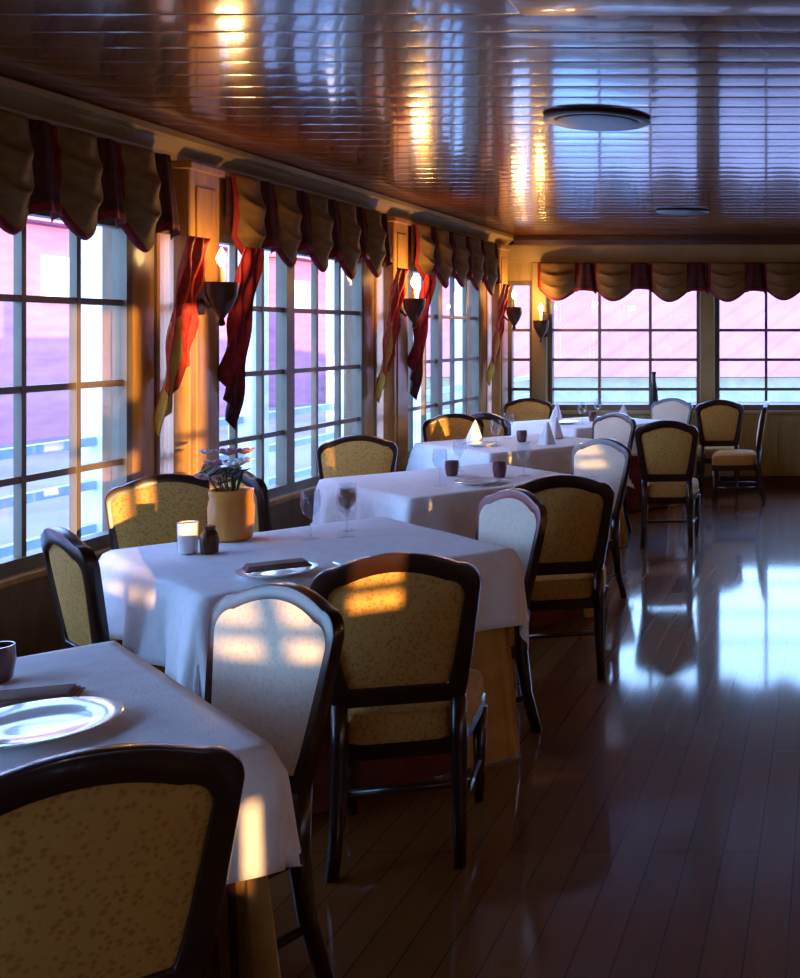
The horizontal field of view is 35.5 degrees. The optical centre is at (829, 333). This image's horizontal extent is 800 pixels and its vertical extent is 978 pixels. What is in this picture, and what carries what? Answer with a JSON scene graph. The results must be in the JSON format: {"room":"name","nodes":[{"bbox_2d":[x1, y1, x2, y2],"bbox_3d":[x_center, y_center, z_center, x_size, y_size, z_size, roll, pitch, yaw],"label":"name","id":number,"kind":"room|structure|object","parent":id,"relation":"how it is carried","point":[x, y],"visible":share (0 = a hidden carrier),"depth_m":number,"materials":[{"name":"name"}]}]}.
{"room":"restaurant dining room","nodes":[
{"label":"restaurant dining room","id":0,"kind":"room"},
{"bbox_2d":[0,178,471,656],"bbox_3d":[-3.470,0.290,3.250,0.140,2.620,16.500,0,0,0],"label":"wall","id":1,"kind":"structure","parent":0,"point":[28,617],"depth_m":5.35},
{"bbox_2d":[0,211,132,589],"bbox_3d":[-3.406,0.237,4.340,0.112,1.595,2.060,0,0,0],"label":"window","id":2,"kind":"structure","parent":1,"relation":"in","point":[23,566],"depth_m":4.98,"materials":[{"name":"clear glass"}]},
{"bbox_2d":[0,109,179,252],"bbox_3d":[-3.281,-0.634,4.415,0.217,0.501,2.129,0,0,0],"label":"valance","id":3,"kind":"object","parent":1,"relation":"attached to","point":[84,179],"visible":1,"depth_m":4.72,"materials":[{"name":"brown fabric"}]},
{"bbox_2d":[132,244,153,480],"bbox_3d":[-3.396,0.220,5.435,0.008,1.560,0.180,0,0,0],"label":"trim","id":4,"kind":"structure","parent":1,"relation":"attached to","point":[142,262],"depth_m":5.43,"materials":[{"name":"brown wood"}]},
{"bbox_2d":[154,230,173,474],"bbox_3d":[-3.406,0.237,5.625,0.112,1.595,0.250,0,0,0],"label":"window","id":5,"kind":"structure","parent":1,"relation":"in","point":[163,245],"depth_m":5.57,"materials":[{"name":"clear glass"}]},
{"bbox_2d":[153,235,210,436],"bbox_3d":[-3.271,0.010,5.546,0.194,1.001,0.214,0,0,0],"label":"curtain tail","id":6,"kind":"object","parent":1,"relation":"attached to","point":[184,321],"visible":1,"depth_m":5.51,"materials":[{"name":"red fabric"}]},
{"bbox_2d":[171,161,224,479],"bbox_3d":[-3.340,0.355,5.810,0.120,2.490,0.320,0,0,0],"label":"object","id":7,"kind":"structure","parent":1,"relation":"attached to","point":[196,400],"depth_m":5.74,"materials":[{"name":"brown wood"}]},
{"bbox_2d":[197,248,238,325],"bbox_3d":[-3.196,-0.245,5.740,0.207,0.410,0.164,0,0,0],"label":"wall sconce","id":8,"kind":"object","parent":1,"relation":"attached to","point":[221,295],"visible":0.85,"depth_m":5.71,"materials":[{"name":"brown metal"}]},
{"bbox_2d":[218,267,224,281],"bbox_3d":[-3.175,-0.295,5.740,0.032,0.110,0.031,0,0,0],"label":"candle","id":9,"kind":"object","parent":8,"relation":"on","point":[221,270],"depth_m":5.73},
{"bbox_2d":[218,247,263,429],"bbox_3d":[-3.231,0.030,6.002,0.194,1.001,0.214,0,0,0],"label":"curtain tail","id":10,"kind":"object","parent":1,"relation":"attached to","point":[231,370],"visible":0.95,"depth_m":6.01,"materials":[{"name":"fabric"}]},
{"bbox_2d":[0,76,513,245],"bbox_3d":[-3.333,-0.953,3.250,0.135,0.126,16.500,0,0,0],"label":"trim","id":11,"kind":"structure","parent":1,"relation":"attached to","point":[32,102],"depth_m":5.77,"materials":[{"name":"wood"}]},
{"bbox_2d":[219,233,363,506],"bbox_3d":[-3.406,0.237,7.000,0.112,1.595,2.060,0,0,0],"label":"window","id":12,"kind":"structure","parent":1,"relation":"in","point":[287,488],"depth_m":6.93,"materials":[{"name":"clear glass"}]},
{"bbox_2d":[219,172,392,279],"bbox_3d":[-3.281,-0.625,7.075,0.217,0.520,2.129,0,0,0],"label":"valance","id":13,"kind":"object","parent":1,"relation":"attached to","point":[286,220],"visible":0.99,"depth_m":6.76,"materials":[{"name":"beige fabric"}]},
{"bbox_2d":[364,262,373,435],"bbox_3d":[-3.396,0.220,8.095,0.008,1.560,0.180,0,0,0],"label":"trim","id":14,"kind":"structure","parent":1,"relation":"attached to","point":[368,276],"depth_m":8.09,"materials":[{"name":"brown wood"}]},
{"bbox_2d":[374,267,382,437],"bbox_3d":[-3.406,0.237,8.285,0.112,1.595,0.250,0,0,0],"label":"window","id":15,"kind":"structure","parent":1,"relation":"in","point":[378,282],"depth_m":8.23,"materials":[{"name":"clear glass"}]},
{"bbox_2d":[375,268,408,402],"bbox_3d":[-3.271,0.010,8.207,0.194,1.001,0.214,0,0,0],"label":"curtain tail","id":16,"kind":"object","parent":1,"relation":"attached to","point":[397,295],"visible":1,"depth_m":8.16,"materials":[{"name":"red fabric"}]},
{"bbox_2d":[382,216,411,471],"bbox_3d":[-3.340,0.355,8.470,0.120,2.490,0.320,0,0,0],"label":"trim","id":17,"kind":"structure","parent":1,"relation":"attached to","point":[395,394],"depth_m":8.39,"materials":[{"name":"brown wood"}]},
{"bbox_2d":[400,275,425,328],"bbox_3d":[-3.196,-0.245,8.400,0.207,0.410,0.164,0,0,0],"label":"wall sconce","id":18,"kind":"object","parent":1,"relation":"attached to","point":[414,307],"visible":0.82,"depth_m":8.36,"materials":[{"name":"brown metal"}]},
{"bbox_2d":[407,274,435,400],"bbox_3d":[-3.231,0.030,8.662,0.194,1.001,0.214,0,0,0],"label":"curtain tail","id":19,"kind":"object","parent":1,"relation":"attached to","point":[415,357],"visible":0.87,"depth_m":8.67,"materials":[{"name":"fabric"}]},
{"bbox_2d":[408,264,479,460],"bbox_3d":[-3.406,0.237,9.660,0.112,1.595,2.060,0,0,0],"label":"window","id":20,"kind":"structure","parent":1,"relation":"in","point":[436,316],"depth_m":9.63,"materials":[{"name":"clear glass"}]},
{"bbox_2d":[409,222,500,295],"bbox_3d":[-3.281,-0.625,9.735,0.217,0.519,2.129,0,0,0],"label":"valance","id":21,"kind":"object","parent":1,"relation":"attached to","point":[444,252],"visible":0.99,"depth_m":9.44,"materials":[{"name":"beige fabric"}]},
{"bbox_2d":[480,280,485,411],"bbox_3d":[-3.396,0.220,10.755,0.008,1.560,0.180,0,0,0],"label":"trim","id":22,"kind":"structure","parent":1,"relation":"attached to","point":[483,288],"depth_m":10.74,"materials":[{"name":"brown wood"}]},
{"bbox_2d":[486,289,491,412],"bbox_3d":[-3.406,0.237,10.945,0.112,1.595,0.250,0,0,0],"label":"window","id":23,"kind":"structure","parent":1,"relation":"in","point":[488,296],"depth_m":10.89,"materials":[{"name":"clear glass"}]},
{"bbox_2d":[486,284,510,385],"bbox_3d":[-3.271,0.010,10.847,0.194,1.001,0.214,0,0,0],"label":"curtain tail","id":24,"kind":"object","parent":1,"relation":"attached to","point":[498,331],"visible":1,"depth_m":10.79,"materials":[{"name":"red fabric"}]},
{"bbox_2d":[492,245,509,417],"bbox_3d":[-3.340,0.355,11.130,0.120,2.490,0.320,0,0,0],"label":"trim","id":25,"kind":"structure","parent":1,"relation":"attached to","point":[500,378],"depth_m":11.04,"materials":[{"name":"brown wood"}]},
{"bbox_2d":[504,289,522,329],"bbox_3d":[-3.196,-0.245,11.060,0.207,0.410,0.164,0,0,0],"label":"wall sconce","id":26,"kind":"object","parent":1,"relation":"attached to","point":[514,313],"visible":0.79,"depth_m":11.02,"materials":[{"name":"brown metal"}]},
{"bbox_2d":[0,0,799,235],"bbox_3d":[0.000,-1.061,3.304,7.000,0.083,16.807,0,0,0],"label":"ceiling","id":27,"kind":"structure","parent":0,"point":[440,106],"depth_m":4.73,"materials":[{"name":"wood"}]},
{"bbox_2d":[543,108,650,130],"bbox_3d":[-1.100,-1.010,5.200,0.500,0.029,0.500,0,0,0],"label":"recessed light","id":28,"kind":"object","parent":27,"relation":"in","point":[589,119],"visible":1,"depth_m":5.13,"materials":[{"name":"metal"}]},
{"bbox_2d":[554,114,639,129],"bbox_3d":[-1.100,-0.999,5.200,0.400,0.007,0.400,0,0,0],"label":"diffuser","id":29,"kind":"object","parent":28,"relation":"attached to","point":[571,121],"depth_m":5.16,"materials":[{"name":"glass"}]},
{"bbox_2d":[508,0,799,14],"bbox_3d":[1.235,-0.985,3.160,4.330,0.070,0.280,0,0,0],"label":"trim","id":30,"kind":"structure","parent":27,"relation":"attached to","point":[524,7],"depth_m":3.19,"materials":[{"name":"brown wood"}]},
{"bbox_2d":[656,208,708,215],"bbox_3d":[-1.220,-1.010,9.100,0.440,0.029,0.440,0,0,0],"label":"recessed light","id":31,"kind":"object","parent":27,"relation":"in","point":[666,211],"visible":1,"depth_m":9.00,"materials":[{"name":"metal"}]},
{"bbox_2d":[661,210,703,214],"bbox_3d":[-1.220,-0.999,9.100,0.352,0.007,0.352,0,0,0],"label":"diffuser","id":32,"kind":"object","parent":31,"relation":"attached to","point":[666,212],"depth_m":9.03,"materials":[{"name":"glass"}]},
{"bbox_2d":[269,487,799,977],"bbox_3d":[0.000,1.660,3.250,7.100,0.120,16.800,0,0,0],"label":"floor","id":33,"kind":"structure","parent":0,"point":[649,827],"depth_m":3.65,"materials":[{"name":"wood"}]},
{"bbox_2d":[40,526,164,673],"bbox_3d":[-2.401,1.124,3.848,0.476,0.962,0.543,0,0,40],"label":"dining chair","id":34,"kind":"object","parent":33,"relation":"on","point":[72,567],"visible":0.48,"depth_m":3.61,"materials":[{"name":"beige fabric"}]},
{"bbox_2d":[0,742,244,977],"bbox_3d":[-1.321,1.124,1.886,0.476,0.962,0.543,0,0,-40],"label":"dining chair","id":35,"kind":"object","parent":33,"relation":"on","point":[115,859],"visible":1,"depth_m":1.74,"materials":[{"name":"fabric"}]},
{"bbox_2d":[104,473,221,549],"bbox_3d":[-2.914,1.124,4.853,0.476,0.962,0.543,0,0,-34],"label":"dining chair","id":36,"kind":"object","parent":33,"relation":"on","point":[144,511],"visible":0.41,"depth_m":4.98,"materials":[{"name":"fabric"}]},
{"bbox_2d":[213,467,271,532],"bbox_3d":[-2.750,1.124,5.544,0.476,0.962,0.543,0,0,36],"label":"dining chair","id":37,"kind":"object","parent":33,"relation":"on","point":[261,497],"visible":0.17,"depth_m":5.25,"materials":[{"name":"wood"}]},
{"bbox_2d":[206,875,280,977],"bbox_3d":[-1.870,1.210,2.150,1.177,0.779,1.177,0,0,43],"label":"dining table","id":38,"kind":"object","parent":33,"relation":"on","point":[245,945],"visible":0.05,"depth_m":2.22,"materials":[{"name":"brown wood"}]},
{"bbox_2d":[0,641,302,884],"bbox_3d":[-1.870,0.932,2.150,1.199,0.245,1.199,0,0,43],"label":"tablecloth","id":39,"kind":"object","parent":38,"relation":"on","point":[157,708],"visible":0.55,"depth_m":2.24,"materials":[{"name":"white fabric"}]},
{"bbox_2d":[0,641,16,683],"bbox_3d":[-1.941,0.767,2.558,0.080,0.085,0.080,0,0,0],"label":"votive holder","id":40,"kind":"object","parent":39,"relation":"on","point":[8,656],"visible":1,"depth_m":2.55,"materials":[{"name":"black glass"}]},
{"bbox_2d":[0,683,84,707],"bbox_3d":[-1.774,0.800,2.429,0.200,0.018,0.090,0,0,-20],"label":"napkin","id":41,"kind":"object","parent":39,"relation":"on","point":[10,697],"visible":0.77,"depth_m":2.42,"materials":[{"name":"brown fabric"}]},
{"bbox_2d":[0,696,123,747],"bbox_3d":[-1.619,0.798,2.244,0.300,0.022,0.300,0,0,0],"label":"plate","id":42,"kind":"object","parent":39,"relation":"on","point":[40,721],"visible":1,"depth_m":2.29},
{"bbox_2d":[204,582,344,977],"bbox_3d":[-1.515,1.124,2.608,0.476,0.962,0.543,0,0,27],"label":"dining chair","id":43,"kind":"object","parent":33,"relation":"on","point":[274,650],"visible":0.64,"depth_m":2.72,"materials":[{"name":"beige fabric"}]},
{"bbox_2d":[211,599,324,775],"bbox_3d":[-1.428,0.877,2.778,0.445,0.415,0.086,0,0,27],"label":"cushion","id":44,"kind":"object","parent":43,"relation":"on","point":[268,655],"depth_m":2.74,"materials":[{"name":"beige fabric"}]},
{"bbox_2d":[110,627,519,813],"bbox_3d":[-1.960,1.210,4.150,1.177,0.779,1.177,0,0,43],"label":"dining table","id":45,"kind":"object","parent":33,"relation":"on","point":[491,655],"visible":0.02,"depth_m":4.07,"materials":[{"name":"brown wood"}]},
{"bbox_2d":[99,516,528,698],"bbox_3d":[-1.960,1.006,4.153,1.212,0.392,1.212,0,0,43],"label":"tablecloth","id":46,"kind":"object","parent":45,"relation":"on","point":[160,601],"visible":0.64,"depth_m":3.98,"materials":[{"name":"white fabric"}]},
{"bbox_2d":[177,521,198,554],"bbox_3d":[-2.371,0.752,4.061,0.070,0.115,0.069,0,0,0],"label":"candle cup","id":47,"kind":"object","parent":46,"relation":"on","point":[187,531],"visible":1,"depth_m":4.04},
{"bbox_2d":[199,525,218,553],"bbox_3d":[-2.293,0.757,4.064,0.066,0.104,0.065,0,0,0],"label":"pepper shaker","id":48,"kind":"object","parent":46,"relation":"on","point":[209,537],"visible":1,"depth_m":4.04,"materials":[{"name":"brown metal"}]},
{"bbox_2d":[193,447,254,542],"bbox_3d":[-2.371,0.630,4.317,0.233,0.359,0.222,0,0,0],"label":"flower vase","id":49,"kind":"object","parent":46,"relation":"on","point":[231,509],"visible":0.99,"depth_m":4.28,"materials":[{"name":"yellow ceramic"}]},
{"bbox_2d":[235,561,317,578],"bbox_3d":[-1.859,0.798,3.701,0.250,0.022,0.250,0,0,0],"label":"plate","id":50,"kind":"object","parent":46,"relation":"on","point":[283,573],"visible":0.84,"depth_m":3.67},
{"bbox_2d":[242,558,311,572],"bbox_3d":[-1.859,0.777,3.701,0.200,0.018,0.090,0,0,-35],"label":"napkin","id":51,"kind":"object","parent":50,"relation":"on","point":[296,562],"visible":1,"depth_m":3.68,"materials":[{"name":"brown fabric"}]},
{"bbox_2d":[317,435,397,479],"bbox_3d":[-2.938,1.124,6.772,0.476,0.962,0.543,0,0,-16],"label":"dining chair","id":52,"kind":"object","parent":33,"relation":"on","point":[352,455],"visible":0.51,"depth_m":6.96,"materials":[{"name":"fabric"}]},
{"bbox_2d":[310,552,487,882],"bbox_3d":[-1.337,1.124,3.479,0.476,0.962,0.543,0,0,-14],"label":"dining chair","id":53,"kind":"object","parent":33,"relation":"on","point":[406,685],"visible":0.98,"depth_m":3.29,"materials":[{"name":"beige fabric"}]},
{"bbox_2d":[422,413,483,441],"bbox_3d":[-2.962,1.124,8.688,0.476,0.962,0.543,0,0,-22],"label":"dining chair","id":54,"kind":"object","parent":33,"relation":"on","point":[451,426],"visible":0.35,"depth_m":8.86,"materials":[{"name":"fabric"}]},
{"bbox_2d":[470,412,510,437],"bbox_3d":[-2.738,1.124,9.260,0.476,0.962,0.543,0,0,24],"label":"dining chair","id":55,"kind":"object","parent":33,"relation":"on","point":[497,428],"visible":0.24,"depth_m":9.00,"materials":[{"name":"beige fabric"}]},
{"bbox_2d":[475,488,547,732],"bbox_3d":[-1.463,1.124,4.376,0.476,0.962,0.543,0,0,42],"label":"dining chair","id":56,"kind":"object","parent":33,"relation":"on","point":[515,518],"visible":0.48,"depth_m":4.41,"materials":[{"name":"beige fabric"}]},
{"bbox_2d":[478,498,535,578],"bbox_3d":[-1.335,0.877,4.518,0.445,0.415,0.086,0,0,42],"label":"cushion","id":57,"kind":"object","parent":56,"relation":"on","point":[504,522],"depth_m":4.48,"materials":[{"name":"beige fabric"}]},
{"bbox_2d":[503,398,551,421],"bbox_3d":[-2.980,1.124,10.852,0.476,0.962,0.543,0,0,-15],"label":"dining chair","id":58,"kind":"object","parent":33,"relation":"on","point":[523,409],"visible":0.37,"depth_m":11.04,"materials":[{"name":"fabric"}]},
{"bbox_2d":[514,608,593,627],"bbox_3d":[-2.100,1.210,6.200,1.177,0.779,1.177,0,0,43],"label":"dining table","id":59,"kind":"object","parent":33,"relation":"on","point":[536,618],"visible":0.02,"depth_m":6.05,"materials":[{"name":"brown wood"}]},
{"bbox_2d":[310,463,594,538],"bbox_3d":[-2.101,0.989,6.201,1.215,0.359,1.213,0,0,43],"label":"tablecloth","id":60,"kind":"object","parent":59,"relation":"on","point":[412,497],"visible":0.51,"depth_m":5.81,"materials":[{"name":"white fabric"}]},
{"bbox_2d":[445,460,458,475],"bbox_3d":[-2.159,0.767,6.283,0.080,0.085,0.080,0,0,0],"label":"votive holder","id":61,"kind":"object","parent":60,"relation":"on","point":[452,466],"visible":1,"depth_m":6.25,"materials":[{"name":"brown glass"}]},
{"bbox_2d":[454,477,501,485],"bbox_3d":[-1.900,0.798,5.945,0.250,0.022,0.250,0,0,0],"label":"plate","id":62,"kind":"object","parent":60,"relation":"on","point":[474,481],"visible":1,"depth_m":5.98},
{"bbox_2d":[492,461,506,477],"bbox_3d":[-1.867,0.767,6.215,0.080,0.085,0.080,0,0,0],"label":"votive holder","id":63,"kind":"object","parent":60,"relation":"on","point":[499,469],"visible":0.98,"depth_m":6.19,"materials":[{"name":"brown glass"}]},
{"bbox_2d":[512,474,613,685],"bbox_3d":[-1.287,1.124,5.269,0.476,0.962,0.543,0,0,-14],"label":"dining chair","id":64,"kind":"object","parent":33,"relation":"on","point":[571,572],"visible":0.69,"depth_m":5.09,"materials":[{"name":"beige fabric"}]},
{"bbox_2d":[571,438,631,598],"bbox_3d":[-1.521,1.124,6.570,0.476,0.962,0.543,0,0,32],"label":"dining chair","id":65,"kind":"object","parent":33,"relation":"on","point":[607,460],"visible":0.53,"depth_m":6.66,"materials":[{"name":"beige fabric"}]},
{"bbox_2d":[574,444,624,512],"bbox_3d":[-1.420,0.877,6.732,0.445,0.415,0.086,0,0,32],"label":"cushion","id":66,"kind":"object","parent":65,"relation":"on","point":[600,462],"depth_m":6.69,"materials":[{"name":"beige fabric"}]},
{"bbox_2d":[592,412,635,532],"bbox_3d":[-1.888,1.124,8.794,0.476,0.962,0.543,0,0,35],"label":"dining chair","id":67,"kind":"object","parent":33,"relation":"on","point":[620,427],"visible":0.41,"depth_m":8.91,"materials":[{"name":"beige fabric"}]},
{"bbox_2d":[594,417,630,445],"bbox_3d":[-1.778,0.877,8.951,0.445,0.415,0.086,0,0,35],"label":"cushion","id":68,"kind":"object","parent":67,"relation":"on","point":[616,428],"depth_m":8.93,"materials":[{"name":"beige fabric"}]},
{"bbox_2d":[610,505,627,545],"bbox_3d":[-2.340,1.210,8.250,1.177,0.779,1.177,0,0,43],"label":"dining table","id":69,"kind":"object","parent":33,"relation":"on","point":[623,536],"visible":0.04,"depth_m":8.28,"materials":[{"name":"brown wood"}]},
{"bbox_2d":[406,433,634,488],"bbox_3d":[-2.338,0.989,8.250,1.229,0.360,1.229,0,0,43],"label":"tablecloth","id":70,"kind":"object","parent":69,"relation":"on","point":[556,457],"visible":0.47,"depth_m":7.87,"materials":[{"name":"white fabric"}]},
{"bbox_2d":[464,420,482,442],"bbox_3d":[-2.657,0.725,8.204,0.112,0.170,0.112,0,0,36],"label":"napkin","id":71,"kind":"object","parent":70,"relation":"on","point":[474,434],"visible":0.95,"depth_m":8.18,"materials":[{"name":"white fabric"}]},
{"bbox_2d":[463,441,498,446],"bbox_3d":[-2.529,0.798,7.975,0.250,0.022,0.250,0,0,0],"label":"plate","id":72,"kind":"object","parent":70,"relation":"on","point":[474,443],"visible":0.99,"depth_m":8.01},
{"bbox_2d":[516,430,526,441],"bbox_3d":[-2.312,0.767,8.251,0.080,0.085,0.080,0,0,0],"label":"votive holder","id":73,"kind":"object","parent":70,"relation":"on","point":[521,435],"visible":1,"depth_m":8.22,"materials":[{"name":"brown glass"}]},
{"bbox_2d":[536,421,554,444],"bbox_3d":[-2.087,0.725,8.082,0.112,0.170,0.112,0,0,26],"label":"napkin","id":74,"kind":"object","parent":70,"relation":"on","point":[546,437],"visible":1,"depth_m":8.05,"materials":[{"name":"white fabric"}]},
{"bbox_2d":[551,416,562,438],"bbox_3d":[-2.138,0.725,8.540,0.112,0.170,0.112,0,0,25],"label":"napkin","id":75,"kind":"object","parent":70,"relation":"on","point":[555,427],"visible":0.84,"depth_m":8.52,"materials":[{"name":"white fabric"}]},
{"bbox_2d":[627,456,680,510],"bbox_3d":[-2.200,1.210,10.200,1.177,0.779,1.177,0,0,43],"label":"dining table","id":76,"kind":"object","parent":33,"relation":"on","point":[633,495],"visible":0.07,"depth_m":9.92,"materials":[{"name":"brown wood"}]},
{"bbox_2d":[510,416,658,455],"bbox_3d":[-2.200,0.989,10.200,1.211,0.359,1.210,0,0,43],"label":"tablecloth","id":77,"kind":"object","parent":76,"relation":"on","point":[583,428],"visible":0.25,"depth_m":9.87,"materials":[{"name":"white fabric"}]},
{"bbox_2d":[549,403,562,420],"bbox_3d":[-2.556,0.725,10.258,0.112,0.170,0.112,0,0,1],"label":"napkin","id":78,"kind":"object","parent":77,"relation":"on","point":[556,412],"visible":0.92,"depth_m":10.23,"materials":[{"name":"white fabric"}]},
{"bbox_2d":[551,420,578,423],"bbox_3d":[-2.389,0.798,9.925,0.250,0.022,0.250,0,0,0],"label":"plate","id":79,"kind":"object","parent":77,"relation":"on","point":[560,421],"visible":0.87,"depth_m":9.97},
{"bbox_2d":[588,412,596,421],"bbox_3d":[-2.200,0.767,10.200,0.080,0.085,0.080,0,0,0],"label":"votive holder","id":80,"kind":"object","parent":77,"relation":"on","point":[592,415],"visible":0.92,"depth_m":10.17,"materials":[{"name":"brown glass"}]},
{"bbox_2d":[619,404,627,414],"bbox_3d":[-1.898,0.725,10.055,0.112,0.170,0.112,0,0,9],"label":"napkin","id":81,"kind":"object","parent":77,"relation":"on","point":[623,409],"visible":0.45,"depth_m":10.04,"materials":[{"name":"white fabric"}]},
{"bbox_2d":[635,420,699,547],"bbox_3d":[-1.241,1.124,8.473,0.476,0.962,0.543,0,0,-4],"label":"dining chair","id":82,"kind":"object","parent":33,"relation":"on","point":[666,449],"visible":1,"depth_m":8.27,"materials":[{"name":"beige fabric"}]},
{"bbox_2d":[650,398,692,424],"bbox_3d":[-1.677,1.124,10.878,0.476,0.962,0.543,0,0,22],"label":"dining chair","id":83,"kind":"object","parent":33,"relation":"on","point":[676,409],"visible":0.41,"depth_m":11.05,"materials":[{"name":"beige fabric"}]},
{"bbox_2d":[695,399,743,495],"bbox_3d":[-1.121,1.124,11.082,0.476,0.962,0.543,0,0,-8],"label":"dining chair","id":84,"kind":"object","parent":33,"relation":"on","point":[719,421],"visible":0.87,"depth_m":10.87,"materials":[{"name":"fabric"}]},
{"bbox_2d":[712,401,768,504],"bbox_3d":[-0.853,1.124,10.545,0.543,0.962,0.476,0,0,-2],"label":"dining chair","id":85,"kind":"object","parent":33,"relation":"on","point":[729,459],"visible":1,"depth_m":10.36,"materials":[{"name":"beige fabric"}]},
{"bbox_2d":[756,412,761,444],"bbox_3d":[-0.662,0.877,10.551,0.086,0.415,0.445,0,0,-2],"label":"cushion","id":86,"kind":"object","parent":85,"relation":"on","point":[759,431],"depth_m":10.35,"materials":[{"name":"beige fabric"}]},
{"bbox_2d":[508,242,799,475],"bbox_3d":[0.000,0.290,11.570,7.080,2.620,0.140,0,0,0],"label":"wall","id":87,"kind":"structure","parent":0,"point":[788,433],"depth_m":11.50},
{"bbox_2d":[508,281,531,401],"bbox_3d":[-3.243,0.140,11.525,0.295,1.400,0.150,0,0,0],"label":"window","id":88,"kind":"structure","parent":87,"relation":"in","point":[511,359],"depth_m":11.53,"materials":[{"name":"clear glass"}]},
{"bbox_2d":[532,262,546,401],"bbox_3d":[-3.030,0.025,11.475,0.150,1.550,0.050,0,0,0],"label":"trim","id":89,"kind":"structure","parent":87,"relation":"attached to","point":[539,350],"depth_m":11.45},
{"bbox_2d":[533,303,548,342],"bbox_3d":[-2.975,-0.115,11.347,0.164,0.410,0.207,0,0,0],"label":"wall sconce","id":90,"kind":"object","parent":87,"relation":"attached to","point":[540,326],"visible":1,"depth_m":11.30,"materials":[{"name":"brown metal"}]},
{"bbox_2d":[537,262,708,301],"bbox_3d":[-2.135,-0.533,11.341,1.770,0.414,0.217,0,0,0],"label":"valance","id":91,"kind":"object","parent":87,"relation":"attached to","point":[669,281],"visible":1,"depth_m":11.29,"materials":[{"name":"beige fabric"}]},
{"bbox_2d":[548,290,699,414],"bbox_3d":[-2.155,0.140,11.525,1.620,1.400,0.150,0,0,0],"label":"window","id":92,"kind":"structure","parent":87,"relation":"in","point":[579,409],"depth_m":11.55,"materials":[{"name":"clear glass"}]},
{"bbox_2d":[650,372,657,407],"bbox_3d":[-1.840,0.597,11.499,0.090,0.406,0.090,0,0,0],"label":"bottle","id":93,"kind":"object","parent":92,"relation":"on","point":[653,391],"visible":0.84,"depth_m":11.47,"materials":[{"name":"glass"}]},
{"bbox_2d":[507,245,799,261],"bbox_3d":[0.000,-0.838,11.455,6.800,0.175,0.090,0,0,0],"label":"trim","id":94,"kind":"structure","parent":87,"relation":"attached to","point":[517,253],"depth_m":11.43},
{"bbox_2d":[514,236,799,244],"bbox_3d":[0.068,-0.971,11.425,6.665,0.091,0.150,0,0,0],"label":"trim","id":95,"kind":"structure","parent":87,"relation":"attached to","point":[518,240],"depth_m":11.35,"materials":[{"name":"brown wood"}]},
{"bbox_2d":[562,415,799,475],"bbox_3d":[0.000,1.165,11.492,6.800,0.630,0.016,0,0,0],"label":"trim","id":96,"kind":"structure","parent":87,"relation":"attached to","point":[746,418],"depth_m":11.48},
{"bbox_2d":[700,262,714,403],"bbox_3d":[-1.280,0.025,11.475,0.150,1.550,0.050,0,0,0],"label":"trim","id":97,"kind":"structure","parent":87,"relation":"attached to","point":[707,301],"depth_m":11.45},
{"bbox_2d":[693,476,799,486],"bbox_3d":[0.000,1.540,11.488,6.800,0.120,0.025,0,0,0],"label":"baseboard","id":98,"kind":"structure","parent":87,"relation":"attached to","point":[768,481],"depth_m":11.47,"materials":[{"name":"brown wood"}]},
{"bbox_2d":[707,262,799,301],"bbox_3d":[-0.385,-0.533,11.341,1.770,0.414,0.217,0,0,0],"label":"valance","id":99,"kind":"object","parent":87,"relation":"attached to","point":[727,281],"visible":1,"depth_m":11.28,"materials":[{"name":"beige fabric"}]},
{"bbox_2d":[715,291,799,414],"bbox_3d":[-0.405,0.140,11.525,1.620,1.400,0.150,0,0,0],"label":"window","id":100,"kind":"structure","parent":87,"relation":"in","point":[754,407],"depth_m":11.55,"materials":[{"name":"clear glass"}]},
{"label":"outside","id":101,"kind":"structure","parent":0,"visible":0},
{"bbox_2d":[0,401,799,558],"bbox_3d":[0.000,2.050,70.000,280.000,0.100,260.000,0,0,0],"label":"ground","id":102,"kind":"structure","parent":101,"point":[41,515],"depth_m":16.24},
{"bbox_2d":[0,216,325,444],"bbox_3d":[-18.000,-1.100,32.000,6.800,6.200,56.400,0,0,0],"label":"building","id":103,"kind":"structure","parent":102,"relation":"on","point":[47,243],"depth_m":21.16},
{"bbox_2d":[426,278,799,401],"bbox_3d":[8.350,-0.950,38.000,45.300,5.900,12.000,0,0,0],"label":"shed","id":104,"kind":"object","parent":102,"relation":"on","point":[579,310],"visible":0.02,"depth_m":32.98,"materials":[{"name":"metal"}]},
{"bbox_3d":[-4.420,1.830,7.000,1.760,0.340,30.000,0,0,0],"label":"deck","id":105,"kind":"object","parent":102,"relation":"on","visible":0},
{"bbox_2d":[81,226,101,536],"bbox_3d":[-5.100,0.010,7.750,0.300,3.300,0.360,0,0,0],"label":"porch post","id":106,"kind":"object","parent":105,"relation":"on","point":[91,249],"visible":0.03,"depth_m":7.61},
{"bbox_2d":[228,245,268,486],"bbox_3d":[-5.100,0.010,9.650,0.300,3.300,0.360,0,0,0],"label":"porch post","id":107,"kind":"object","parent":105,"relation":"on","point":[248,411],"visible":0.03,"depth_m":9.54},
{"bbox_2d":[0,376,528,557],"bbox_3d":[-5.100,1.040,11.550,0.060,0.660,14.800,0,0,0],"label":"deck railing","id":108,"kind":"object","parent":105,"relation":"on","point":[6,550],"visible":0.23,"depth_m":7.47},
{"bbox_2d":[326,260,343,441],"bbox_3d":[-5.100,0.010,11.500,0.300,3.300,0.360,0,0,0],"label":"porch post","id":109,"kind":"object","parent":105,"relation":"on","point":[330,270],"visible":0.03,"depth_m":11.36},
{"bbox_2d":[413,273,420,445],"bbox_3d":[-5.100,0.010,13.400,0.300,3.300,0.360,0,0,0],"label":"porch post","id":110,"kind":"object","parent":105,"relation":"on","point":[416,414],"visible":0.02,"depth_m":13.31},
{"bbox_2d":[455,279,461,413],"bbox_3d":[-5.100,0.010,15.300,0.300,3.300,0.360,0,0,0],"label":"porch post","id":111,"kind":"object","parent":105,"relation":"on","point":[458,289],"visible":0.05,"depth_m":15.16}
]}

